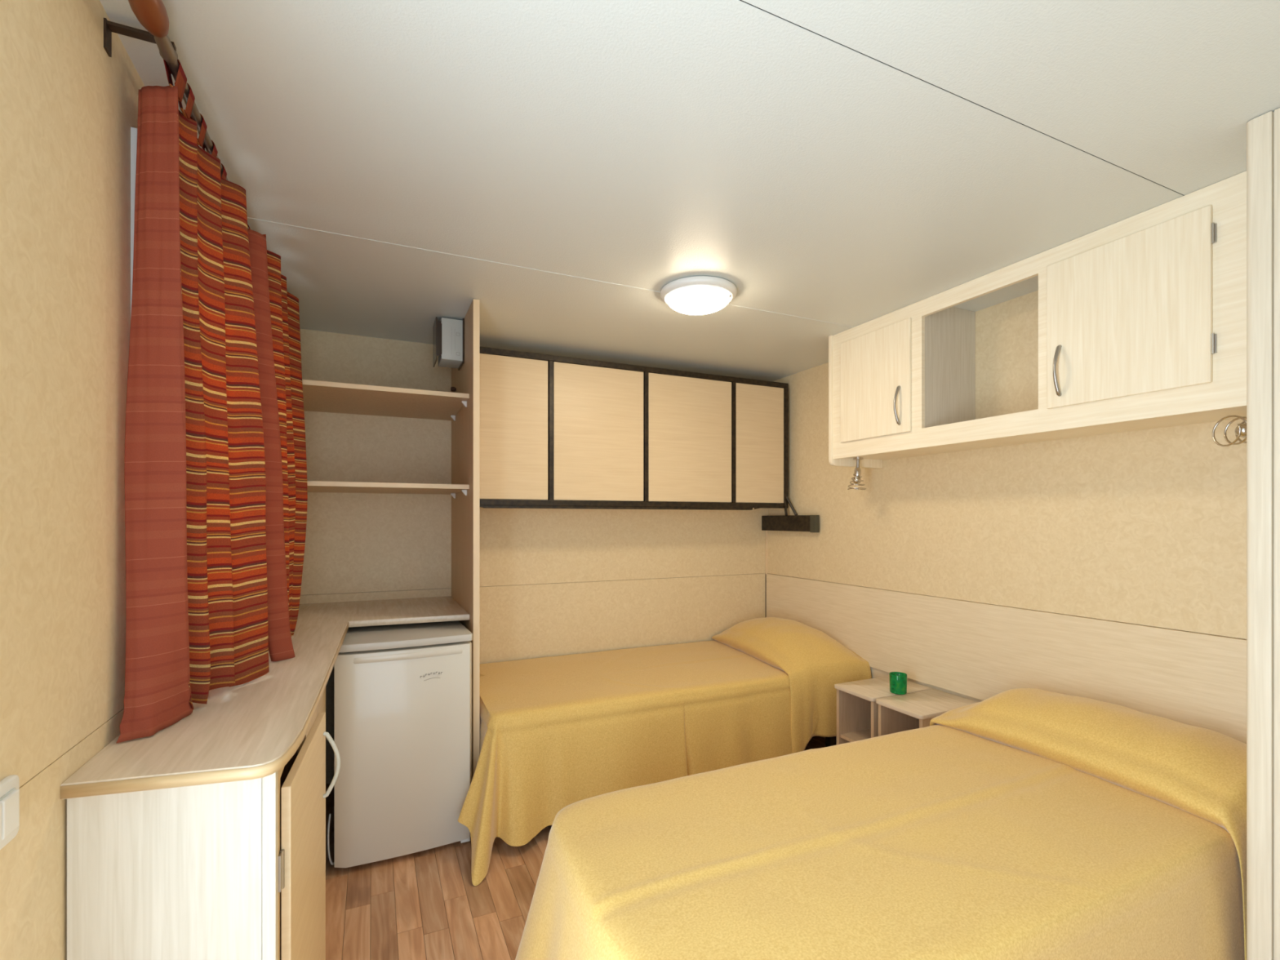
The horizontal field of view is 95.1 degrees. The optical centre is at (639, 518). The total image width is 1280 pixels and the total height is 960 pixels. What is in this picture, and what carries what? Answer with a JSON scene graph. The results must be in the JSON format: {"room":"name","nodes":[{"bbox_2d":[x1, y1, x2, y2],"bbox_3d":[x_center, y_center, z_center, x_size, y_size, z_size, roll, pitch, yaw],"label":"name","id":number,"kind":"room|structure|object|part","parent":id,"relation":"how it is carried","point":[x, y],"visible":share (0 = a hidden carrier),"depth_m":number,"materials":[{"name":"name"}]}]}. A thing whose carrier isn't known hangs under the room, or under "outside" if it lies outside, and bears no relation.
{"room":"mobile home bedroom","nodes":[
{"label":"mobile home bedroom","id":0,"kind":"room"},
{"bbox_2d":[0,0,144,959],"bbox_3d":[-0.922,0.190,0.838,0.090,2.251,4.490,0,0,-25],"label":"wall","id":1,"kind":"structure","parent":0,"point":[68,108],"depth_m":0.91,"materials":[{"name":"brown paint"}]},
{"bbox_2d":[0,774,19,849],"bbox_3d":[-0.819,0.385,0.741,0.017,0.084,0.118,0,0,-25],"label":"light switch","id":2,"kind":"object","parent":1,"relation":"attached to","point":[9,785],"visible":1,"depth_m":0.76,"materials":[{"name":"white plastic"}]},
{"bbox_3d":[-0.884,0.844,0.855,0.008,0.941,4.290,0,0,-25],"label":"panel","id":3,"kind":"part","parent":1,"relation":"part of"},
{"bbox_2d":[130,126,137,314],"bbox_3d":[-1.264,-0.260,1.649,0.062,1.070,1.040,0,0,-25],"label":"window","id":4,"kind":"structure","parent":1,"relation":"in","point":[133,131],"depth_m":1.19,"materials":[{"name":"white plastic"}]},
{"bbox_2d":[103,0,248,229],"bbox_3d":[-1.210,-0.887,1.715,0.116,0.058,1.699,0,0,-25],"label":"curtain rod","id":5,"kind":"object","parent":1,"relation":"attached to","point":[152,15],"visible":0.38,"depth_m":1.08,"materials":[{"name":"brown wood"}]},
{"bbox_2d":[115,59,269,743],"bbox_3d":[-1.000,-0.245,1.386,0.147,1.315,0.618,0,0,-19],"label":"curtain","id":6,"kind":"object","parent":5,"relation":"hanging from","point":[197,591],"visible":1,"depth_m":1.23,"materials":[{"name":"fabric"}]},
{"bbox_3d":[-1.178,-0.890,1.724,0.019,0.019,1.365,0,0,-25],"label":"rod","id":7,"kind":"part","parent":5,"relation":"part of","materials":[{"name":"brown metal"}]},
{"bbox_2d":[247,224,307,661],"bbox_3d":[-1.236,-0.246,1.993,0.158,1.314,0.710,0,0,-26],"label":"curtain","id":8,"kind":"object","parent":5,"relation":"hanging from","point":[277,312],"visible":0.91,"depth_m":1.85,"materials":[{"name":"fabric"}]},
{"bbox_2d":[299,328,766,783],"bbox_3d":[-0.470,0.190,3.452,3.105,2.251,0.090,0,0,-25],"label":"wall","id":9,"kind":"structure","parent":0,"point":[553,582],"depth_m":3.26,"materials":[{"name":"brown"}]},
{"bbox_2d":[302,379,469,421],"bbox_3d":[-1.260,-0.526,2.685,0.829,0.044,0.647,0,0,-25],"label":"wall shelf","id":10,"kind":"object","parent":9,"relation":"attached to","point":[317,396],"visible":0.84,"depth_m":2.63,"materials":[{"name":"brown wood"}]},
{"bbox_2d":[306,480,469,498],"bbox_3d":[-1.260,-0.128,2.685,0.829,0.044,0.647,0,0,-25],"label":"wall shelf","id":11,"kind":"object","parent":9,"relation":"attached to","point":[313,486],"visible":0.84,"depth_m":2.53,"materials":[{"name":"brown wood"}]},
{"bbox_3d":[-0.453,0.844,3.415,2.905,0.941,0.008,0,0,-25],"label":"panel","id":12,"kind":"part","parent":9,"relation":"part of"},
{"bbox_3d":[-0.453,-0.279,3.415,2.905,1.302,0.008,0,0,-25],"label":"panel","id":13,"kind":"part","parent":9,"relation":"part of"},
{"bbox_2d":[479,346,797,516],"bbox_3d":[0.005,-0.444,3.427,2.029,0.853,0.344,0,0,-25],"label":"wall cabinet","id":14,"kind":"object","parent":9,"relation":"attached to","point":[556,432],"visible":0.84,"depth_m":3.28,"materials":[{"name":"brown wood"}]},
{"bbox_3d":[-0.687,-0.470,3.020,0.430,0.736,0.018,0,0,-25],"label":"panel","id":15,"kind":"part","parent":14,"relation":"part of","materials":[{"name":"brown wood"}]},
{"bbox_3d":[-0.223,-0.470,3.232,0.527,0.736,0.018,0,0,-25],"label":"panel","id":16,"kind":"part","parent":14,"relation":"part of","materials":[{"name":"brown wood"}]},
{"bbox_3d":[0.027,-0.855,3.356,2.010,0.030,0.049,0,0,-25],"label":"rail","id":17,"kind":"part","parent":14,"relation":"part of","materials":[{"name":"black metal"}]},
{"bbox_3d":[0.026,-0.078,3.358,2.010,0.044,0.054,0,0,-25],"label":"rail","id":18,"kind":"part","parent":14,"relation":"part of","materials":[{"name":"black metal"}]},
{"bbox_3d":[0.302,-0.470,3.472,0.562,0.736,0.018,0,0,-25],"label":"panel","id":19,"kind":"part","parent":14,"relation":"part of","materials":[{"name":"brown wood"}]},
{"bbox_3d":[0.752,-0.470,3.678,0.364,0.736,0.018,0,0,-25],"label":"panel","id":20,"kind":"part","parent":14,"relation":"part of","materials":[{"name":"brown wood"}]},
{"bbox_2d":[280,736,836,959],"bbox_3d":[0.440,1.345,1.460,3.105,0.060,4.490,0,0,-25],"label":"floor","id":21,"kind":"structure","parent":0,"point":[426,904],"depth_m":2.00,"materials":[{"name":"brown wood"}]},
{"bbox_2d":[66,687,340,959],"bbox_3d":[-0.998,0.878,1.560,0.369,0.874,1.229,0,0,-25],"label":"base cabinet","id":22,"kind":"object","parent":21,"relation":"on","point":[196,872],"visible":0.83,"depth_m":1.00,"materials":[{"name":"beige wood"}]},
{"bbox_3d":[-0.794,0.878,0.991,0.262,0.874,0.018,0,0,-25],"label":"panel","id":23,"kind":"part","parent":22,"relation":"part of","materials":[{"name":"white wood"}]},
{"bbox_2d":[59,595,469,799],"bbox_3d":[-0.954,0.428,2.014,0.830,0.026,2.122,0,0,-25],"label":"countertop","id":24,"kind":"structure","parent":22,"relation":"on","point":[251,730],"depth_m":1.19,"materials":[{"name":"laminate"}]},
{"bbox_3d":[-0.665,0.878,1.051,0.021,0.874,0.026,0,0,-25],"label":"corner post","id":25,"kind":"part","parent":22,"relation":"part of","materials":[{"name":"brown wood"}]},
{"bbox_3d":[-1.287,0.878,2.093,0.286,0.874,0.018,0,0,-25],"label":"panel","id":26,"kind":"part","parent":22,"relation":"part of","materials":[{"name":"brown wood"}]},
{"bbox_3d":[-0.915,0.878,1.602,0.018,0.874,1.185,0,0,-25],"label":"frame","id":27,"kind":"part","parent":22,"relation":"part of","materials":[{"name":"beige wood"}]},
{"bbox_3d":[-0.742,0.880,1.303,0.016,0.760,0.452,0,0,-21],"label":"door","id":28,"kind":"part","parent":22,"relation":"part of","materials":[{"name":"brown wood"}]},
{"bbox_3d":[-0.785,0.623,1.489,0.041,0.169,0.010,0,0,-21],"label":"handle","id":29,"kind":"part","parent":22,"relation":"part of","materials":[{"name":"grey plastic"}]},
{"bbox_2d":[334,620,472,867],"bbox_3d":[-1.026,0.890,2.506,0.522,0.850,0.586,0,0,-25],"label":"fridge","id":30,"kind":"object","parent":21,"relation":"on","point":[403,692],"visible":0.99,"depth_m":2.25,"materials":[{"name":"white metal"}]},
{"bbox_2d":[327,813,334,865],"bbox_3d":[-1.201,1.212,2.399,0.031,0.197,0.443,0,0,-12],"label":"power cable","id":31,"kind":"object","parent":30,"relation":"attached to","point":[329,818],"visible":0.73,"depth_m":2.19,"materials":[{"name":"white plastic"}]},
{"bbox_3d":[-1.026,0.479,2.506,0.522,0.028,0.586,0,0,-25],"label":"lid","id":32,"kind":"part","parent":30,"relation":"part of","materials":[{"name":"grey plastic"}]},
{"bbox_2d":[451,298,479,779],"bbox_3d":[-0.848,0.194,2.814,0.026,2.243,0.755,0,0,-25],"label":"divider panel","id":33,"kind":"object","parent":21,"relation":"on","point":[465,428],"visible":0.54,"depth_m":2.55,"materials":[{"name":"brown wood"}]},
{"bbox_2d":[432,316,464,370],"bbox_3d":[-0.901,-0.825,2.748,0.123,0.203,0.164,0,0,-25],"label":"box","id":34,"kind":"object","parent":33,"relation":"attached to","point":[448,334],"visible":1,"depth_m":2.69,"materials":[{"name":"grey plastic"}]},
{"bbox_3d":[-0.848,-0.825,2.772,0.007,0.203,0.164,0,0,-25],"label":"plate","id":35,"kind":"part","parent":34,"relation":"part of","materials":[{"name":"grey"}]},
{"bbox_2d":[450,386,456,391],"bbox_3d":[-0.949,-0.660,2.975,0.024,0.023,0.023,0,0,-25],"label":"clip","id":36,"kind":"object","parent":33,"relation":"attached to","point":[452,388],"visible":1,"depth_m":2.97,"materials":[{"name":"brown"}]},
{"bbox_2d":[825,736,835,746],"bbox_3d":[0.133,1.062,3.184,1.990,0.505,0.870,0,0,-25],"label":"bed","id":37,"kind":"object","parent":21,"relation":"on","point":[829,741],"visible":0.02,"depth_m":3.14,"materials":[{"name":"black metal"}]},
{"bbox_2d":[457,640,819,885],"bbox_3d":[0.113,1.051,3.033,2.132,0.529,1.122,0,0,-25],"label":"bedspread","id":38,"kind":"object","parent":37,"relation":"on","point":[556,733],"visible":0.73,"depth_m":2.63,"materials":[{"name":"yellow fabric"}]},
{"bbox_2d":[711,617,871,753],"bbox_3d":[0.814,0.900,3.448,0.556,0.600,0.952,0,0,-25],"label":"pillow","id":39,"kind":"object","parent":38,"relation":"on","point":[813,661],"visible":0.9,"depth_m":3.09,"materials":[{"name":"yellow fabric"}]},
{"bbox_2d":[834,675,932,744],"bbox_3d":[1.176,1.063,2.844,0.388,0.503,0.250,0,0,-25],"label":"nightstand","id":40,"kind":"object","parent":21,"relation":"on","point":[857,708],"visible":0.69,"depth_m":2.87,"materials":[{"name":"laminate"}]},
{"bbox_3d":[1.138,1.073,2.946,0.369,0.485,0.016,0,0,-25],"label":"panel","id":41,"kind":"part","parent":40,"relation":"part of","materials":[{"name":"brown wood"}]},
{"bbox_2d":[840,728,871,742],"bbox_3d":[1.181,1.062,2.846,0.345,0.015,0.202,0,0,-25],"label":"shelf","id":42,"kind":"object","parent":40,"relation":"attached to","point":[851,735],"depth_m":2.87,"materials":[{"name":"brown wood"}]},
{"bbox_3d":[1.228,1.073,2.748,0.369,0.485,0.016,0,0,-25],"label":"panel","id":43,"kind":"part","parent":40,"relation":"part of","materials":[{"name":"brown wood"}]},
{"bbox_2d":[888,671,906,694],"bbox_3d":[1.207,0.767,2.735,0.077,0.087,0.077,0,0,-25],"label":"glass","id":44,"kind":"object","parent":40,"relation":"on","point":[898,680],"visible":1,"depth_m":2.71,"materials":[{"name":"green glass"}]},
{"bbox_2d":[875,688,977,736],"bbox_3d":[1.284,1.063,2.607,0.388,0.503,0.250,0,0,-25],"label":"nightstand","id":45,"kind":"object","parent":21,"relation":"on","point":[913,710],"visible":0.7,"depth_m":2.63,"materials":[{"name":"laminate"}]},
{"bbox_3d":[1.246,1.073,2.709,0.369,0.485,0.016,0,0,-25],"label":"panel","id":46,"kind":"part","parent":45,"relation":"part of","materials":[{"name":"brown wood"}]},
{"bbox_3d":[1.336,1.073,2.511,0.369,0.485,0.016,0,0,-25],"label":"panel","id":47,"kind":"part","parent":45,"relation":"part of","materials":[{"name":"brown wood"}]},
{"bbox_2d":[1246,107,1279,959],"bbox_3d":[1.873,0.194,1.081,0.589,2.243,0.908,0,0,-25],"label":"door frame","id":48,"kind":"structure","parent":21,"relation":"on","point":[1263,131],"depth_m":1.34,"materials":[{"name":"laminate"}]},
{"bbox_3d":[1.636,0.194,0.947,0.036,2.243,0.862,0,0,-25],"label":"panel","id":49,"kind":"part","parent":48,"relation":"part of","materials":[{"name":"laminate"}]},
{"bbox_2d":[99,0,1279,381],"bbox_3d":[0.440,-0.969,1.460,3.105,0.082,4.490,0,0,-25],"label":"ceiling","id":50,"kind":"structure","parent":0,"point":[554,166],"depth_m":1.45,"materials":[{"name":"white paint"}]},
{"bbox_3d":[-0.215,-0.934,2.893,2.905,0.008,1.139,0,0,-25],"label":"panel","id":51,"kind":"part","parent":50,"relation":"part of","materials":[{"name":"white paint"}]},
{"bbox_2d":[660,275,737,315],"bbox_3d":[0.237,-0.888,2.379,0.310,0.082,0.310,0,0,-25],"label":"ceiling light","id":52,"kind":"object","parent":50,"relation":"attached to","point":[693,295],"visible":1,"depth_m":2.29,"materials":[{"name":"white plastic"}]},
{"bbox_2d":[666,286,730,315],"bbox_3d":[0.237,-0.872,2.379,0.258,0.050,0.258,0,0,-25],"label":"diffuser","id":53,"kind":"object","parent":52,"relation":"attached to","point":[692,300],"depth_m":2.31,"materials":[{"name":"white"}]},
{"bbox_3d":[0.942,-0.934,0.363,2.905,0.008,1.878,0,0,-25],"label":"panel","id":54,"kind":"part","parent":50,"relation":"part of","materials":[{"name":"white paint"}]},
{"bbox_2d":[764,290,1246,744],"bbox_3d":[1.797,0.190,2.080,0.102,2.251,4.490,0,0,-25],"label":"wall","id":55,"kind":"structure","parent":0,"point":[1111,568],"depth_m":2.41,"materials":[{"name":"brown paint"}]},
{"bbox_2d":[765,508,767,573],"bbox_3d":[0.866,0.623,4.008,0.012,1.385,0.010,0,0,-25],"label":"trim","id":56,"kind":"structure","parent":55,"relation":"attached to","point":[766,508],"depth_m":4.00,"materials":[{"name":"beige"}]},
{"bbox_2d":[761,515,819,532],"bbox_3d":[0.955,0.029,3.757,0.034,0.105,0.530,0,0,-25],"label":"bracket","id":57,"kind":"object","parent":55,"relation":"attached to","point":[811,523],"visible":0.99,"depth_m":3.70,"materials":[{"name":"black metal"}]},
{"bbox_3d":[1.765,1.058,2.066,0.008,0.515,4.290,0,0,-25],"label":"panel","id":58,"kind":"part","parent":55,"relation":"part of","materials":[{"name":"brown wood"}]},
{"bbox_3d":[1.759,0.587,2.063,0.020,0.426,4.290,0,0,-25],"label":"headboard panel","id":59,"kind":"part","parent":55,"relation":"part of","materials":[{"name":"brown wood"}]},
{"bbox_2d":[828,170,1246,468],"bbox_3d":[1.444,-0.600,2.293,0.386,0.659,1.645,0,0,-25],"label":"upper cabinet","id":60,"kind":"object","parent":55,"relation":"attached to","point":[1142,317],"visible":1,"depth_m":1.91,"materials":[{"name":"beige wood"}]},
{"bbox_3d":[1.122,-0.600,3.038,0.351,0.659,0.022,0,0,-25],"label":"panel","id":61,"kind":"part","parent":60,"relation":"part of","materials":[{"name":"beige wood"}]},
{"bbox_2d":[847,457,866,489],"bbox_3d":[1.100,-0.231,2.971,0.095,0.165,0.091,0,0,-25],"label":"reading lamp","id":62,"kind":"object","parent":60,"relation":"hanging from","point":[856,479],"visible":1,"depth_m":2.97,"materials":[{"name":"silver metal"}]},
{"bbox_3d":[1.100,-0.192,2.971,0.095,0.086,0.091,0,0,-25],"label":"lamp shade","id":63,"kind":"part","parent":62,"relation":"part of","materials":[{"name":"clear glass"}]},
{"bbox_3d":[1.105,-0.198,2.977,0.039,0.042,0.040,0,0,-25],"label":"bulb","id":64,"kind":"part","parent":62,"relation":"part of","materials":[{"name":"silver metal"}]},
{"bbox_3d":[1.111,-0.285,2.983,0.019,0.056,0.018,0,0,-25],"label":"stem","id":65,"kind":"part","parent":62,"relation":"part of","materials":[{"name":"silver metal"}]},
{"bbox_3d":[1.083,-0.625,2.715,0.012,0.492,0.413,0,0,-25],"label":"door","id":66,"kind":"part","parent":60,"relation":"part of","materials":[{"name":"beige wood"}]},
{"bbox_3d":[1.127,-0.500,2.566,0.037,0.173,0.013,0,0,-25],"label":"handle","id":67,"kind":"part","parent":60,"relation":"part of","materials":[{"name":"silver metal"}]},
{"bbox_3d":[1.401,-0.500,1.966,0.037,0.173,0.013,0,0,-25],"label":"handle","id":68,"kind":"part","parent":60,"relation":"part of","materials":[{"name":"silver metal"}]},
{"bbox_3d":[1.493,-0.625,1.817,0.012,0.492,0.434,0,0,-25],"label":"door","id":69,"kind":"part","parent":60,"relation":"part of","materials":[{"name":"beige wood"}]},
{"bbox_2d":[1212,415,1246,446],"bbox_3d":[1.710,-0.258,1.636,0.145,0.110,0.092,0,0,5],"label":"reading lamp","id":70,"kind":"object","parent":60,"relation":"attached to","point":[1241,429],"visible":0.44,"depth_m":1.65,"materials":[{"name":"silver metal"}]},
{"bbox_3d":[1.702,-0.249,1.646,0.044,0.040,0.039,0,0,-25],"label":"bulb","id":71,"kind":"part","parent":70,"relation":"part of","materials":[{"name":"silver metal"}]},
{"bbox_3d":[0.832,1.062,1.656,1.990,0.505,0.830,0,0,-25],"label":"bed","id":72,"kind":"object","parent":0,"visible":0},
{"bbox_2d":[515,724,1244,959],"bbox_3d":[0.760,1.042,1.641,2.113,0.518,1.058,0,0,-25],"label":"bedspread","id":73,"kind":"object","parent":72,"relation":"on","point":[936,842],"visible":0.84,"depth_m":1.37,"materials":[{"name":"yellow fabric"}]},
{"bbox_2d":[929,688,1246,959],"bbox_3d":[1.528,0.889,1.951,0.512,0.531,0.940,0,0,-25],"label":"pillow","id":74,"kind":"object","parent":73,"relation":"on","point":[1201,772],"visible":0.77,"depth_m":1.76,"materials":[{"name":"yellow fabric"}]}
]}

